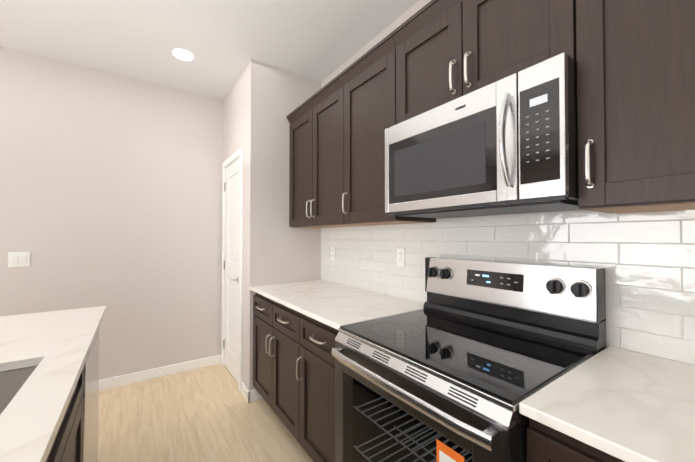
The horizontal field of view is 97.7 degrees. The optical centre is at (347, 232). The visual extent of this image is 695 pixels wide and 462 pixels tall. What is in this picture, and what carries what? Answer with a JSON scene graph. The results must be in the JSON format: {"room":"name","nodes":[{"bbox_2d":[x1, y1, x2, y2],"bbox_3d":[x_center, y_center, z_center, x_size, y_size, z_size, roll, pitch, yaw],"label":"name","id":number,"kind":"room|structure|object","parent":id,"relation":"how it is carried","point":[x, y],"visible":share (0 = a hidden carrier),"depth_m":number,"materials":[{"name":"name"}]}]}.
{"room":"kitchen","nodes":[
{"label":"kitchen","id":0,"kind":"room"},
{"bbox_2d":[0,46,223,379],"bbox_3d":[-3.309,-0.039,1.830,5.028,2.740,0.100,1,-1,-35],"label":"wall","id":1,"kind":"structure","parent":0,"point":[111,192],"depth_m":2.66,"materials":[{"name":"grey paint"}]},
{"bbox_2d":[8,252,29,267],"bbox_3d":[-2.508,0.203,2.318,0.116,0.116,0.012,1,-1,-35],"label":"switch plate","id":2,"kind":"object","parent":1,"relation":"attached to","point":[18,259],"visible":1,"depth_m":2.32,"materials":[{"name":"white plastic"}]},
{"bbox_2d":[99,355,220,390],"bbox_3d":[-3.296,1.284,1.706,4.928,0.090,0.088,1,-1,-35],"label":"baseboard","id":3,"kind":"structure","parent":1,"relation":"attached to","point":[122,380],"depth_m":2.81,"materials":[{"name":"white wood"}]},
{"bbox_2d":[97,364,312,461],"bbox_3d":[-1.165,1.344,-0.776,5.777,0.100,6.796,1,-1,-35],"label":"floor","id":4,"kind":"structure","parent":0,"point":[208,414],"depth_m":2.12,"materials":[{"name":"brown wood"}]},
{"bbox_2d":[48,310,105,461],"bbox_3d":[-0.898,0.864,0.221,0.949,0.888,2.972,1,-1,-35],"label":"kitchen island","id":5,"kind":"object","parent":4,"relation":"on","point":[77,436],"depth_m":1.19,"materials":[{"name":"black"}]},
{"bbox_2d":[0,306,105,461],"bbox_3d":[-0.906,0.405,0.217,0.966,0.026,3.004,1,-1,-35],"label":"island countertop","id":6,"kind":"structure","parent":5,"relation":"on","point":[30,423],"depth_m":0.91,"materials":[{"name":"white stone"}]},
{"bbox_2d":[0,358,43,413],"bbox_3d":[-0.954,0.529,0.545,0.515,0.237,0.841,1,-1,-35],"label":"sink","id":7,"kind":"object","parent":6,"relation":"in","point":[14,375],"depth_m":0.95,"materials":[{"name":"grey metal"}]},
{"bbox_2d":[253,292,288,429],"bbox_3d":[-0.241,0.893,2.228,0.622,0.888,0.900,1,-1,-35],"label":"base cabinet","id":8,"kind":"object","parent":4,"relation":"on","point":[270,320],"depth_m":2.07,"materials":[{"name":"black wood"}]},
{"bbox_2d":[289,308,337,461],"bbox_3d":[0.094,0.886,1.749,0.622,0.888,0.536,1,-1,-35],"label":"base cabinet","id":9,"kind":"object","parent":4,"relation":"on","point":[296,325],"depth_m":1.62,"materials":[{"name":"black wood"}]},
{"bbox_2d":[249,280,423,331],"bbox_3d":[-0.139,0.431,2.061,0.652,0.026,1.304,1,-1,-35],"label":"countertop","id":10,"kind":"structure","parent":9,"relation":"on","point":[332,305],"depth_m":1.84,"materials":[{"name":"white stone"}]},
{"bbox_2d":[332,257,605,461],"bbox_3d":[0.412,0.725,1.182,0.728,1.194,0.754,1,-1,-35],"label":"range","id":11,"kind":"object","parent":4,"relation":"on","point":[466,360],"visible":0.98,"depth_m":1.08,"materials":[{"name":"black metal"}]},
{"bbox_2d":[527,418,614,461],"bbox_3d":[0.878,0.870,0.628,0.622,0.888,0.676,1,-1,-35],"label":"base cabinet","id":12,"kind":"object","parent":4,"relation":"on","point":[543,445],"depth_m":0.69,"materials":[{"name":"black wood"}]},
{"bbox_2d":[519,346,694,461],"bbox_3d":[1.093,0.407,0.301,0.652,0.026,1.470,1,-1,-35],"label":"countertop","id":13,"kind":"structure","parent":12,"relation":"on","point":[625,405],"depth_m":0.70,"materials":[{"name":"white stone"}]},
{"bbox_2d":[0,0,418,100],"bbox_3d":[-1.165,-1.496,-0.736,5.777,0.100,6.796,1,-1,-35],"label":"ceiling","id":14,"kind":"structure","parent":0,"point":[223,42],"depth_m":2.15,"materials":[{"name":"white paint"}]},
{"bbox_2d":[173,49,192,59],"bbox_3d":[-1.292,-1.398,2.387,0.144,0.006,0.144,1,-1,-35],"label":"recessed light","id":15,"kind":"object","parent":14,"relation":"in","point":[182,54],"visible":1,"depth_m":2.38,"materials":[{"name":"white plastic"}]},
{"bbox_2d":[223,65,246,385],"bbox_3d":[-1.027,-0.025,2.866,0.100,2.740,0.819,1,-1,-35],"label":"wall","id":16,"kind":"structure","parent":0,"point":[235,123],"depth_m":2.64,"materials":[{"name":"grey paint"}]},
{"bbox_2d":[223,158,239,383],"bbox_3d":[-1.096,0.335,2.862,0.089,2.005,0.586,1,-1,-35],"label":"pantry door","id":17,"kind":"structure","parent":16,"relation":"in","point":[231,265],"depth_m":2.90,"materials":[{"name":"white wood"}]},
{"bbox_2d":[221,147,242,391],"bbox_3d":[-1.053,0.308,2.885,0.116,2.075,0.698,1,-1,-35],"label":"door frame","id":18,"kind":"structure","parent":16,"relation":"attached to","point":[235,156],"depth_m":2.61,"materials":[{"name":"white wood"}]},
{"bbox_2d":[241,382,262,402],"bbox_3d":[-0.781,1.295,2.496,0.127,0.090,0.188,1,-1,-35],"label":"baseboard","id":19,"kind":"structure","parent":16,"relation":"attached to","point":[251,395],"depth_m":2.42,"materials":[{"name":"white wood"}]},
{"bbox_2d":[246,59,320,390],"bbox_3d":[-0.498,-0.028,2.675,0.749,2.740,0.100,1,-1,-35],"label":"wall","id":20,"kind":"structure","parent":0,"point":[279,250],"depth_m":2.53,"materials":[{"name":"grey paint"}]},
{"bbox_2d":[321,0,694,365],"bbox_3d":[1.395,-0.058,0.536,0.100,2.740,5.777,1,-1,-35],"label":"wall","id":21,"kind":"structure","parent":0,"point":[646,260],"depth_m":1.18,"materials":[{"name":"white tile"}]},
{"bbox_2d":[286,81,353,227],"bbox_3d":[-0.116,-0.529,2.336,0.314,0.954,0.899,1,-1,-35],"label":"upper cabinet","id":22,"kind":"object","parent":21,"relation":"attached to","point":[311,142],"depth_m":2.26,"materials":[{"name":"brown wood"}]},
{"bbox_2d":[331,247,334,259],"bbox_3d":[-0.126,0.177,2.612,0.008,0.116,0.072,1,-1,-35],"label":"outlet","id":23,"kind":"object","parent":21,"relation":"attached to","point":[332,253],"visible":1,"depth_m":2.61,"materials":[{"name":"white plastic"}]},
{"bbox_2d":[334,33,435,225],"bbox_3d":[0.219,-0.536,1.857,0.314,0.954,0.536,1,-1,-35],"label":"upper cabinet","id":24,"kind":"object","parent":21,"relation":"attached to","point":[341,122],"depth_m":1.77,"materials":[{"name":"brown wood"}]},
{"bbox_2d":[397,248,404,266],"bbox_3d":[0.340,0.156,1.946,0.008,0.116,0.072,1,-1,-35],"label":"outlet","id":25,"kind":"object","parent":21,"relation":"attached to","point":[400,256],"visible":1,"depth_m":1.94,"materials":[{"name":"white plastic"}]},
{"bbox_2d":[392,0,576,124],"bbox_3d":[0.580,-0.768,1.315,0.348,0.503,0.768,1,-1,-35],"label":"upper cabinet","id":26,"kind":"object","parent":21,"relation":"attached to","point":[447,51],"visible":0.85,"depth_m":1.20,"materials":[{"name":"brown wood"}]},
{"bbox_2d":[385,52,582,218],"bbox_3d":[0.537,-0.299,1.275,0.457,0.428,0.766,1,-1,-35],"label":"microwave","id":27,"kind":"object","parent":26,"relation":"attached to","point":[506,145],"visible":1,"depth_m":1.05,"materials":[{"name":"silver metal"}]},
{"bbox_2d":[576,0,694,213],"bbox_3d":[1.007,-0.551,0.731,0.314,0.954,0.669,1,-1,-35],"label":"upper cabinet","id":28,"kind":"object","parent":21,"relation":"attached to","point":[636,105],"visible":1,"depth_m":0.79,"materials":[{"name":"brown wood"}]}
]}

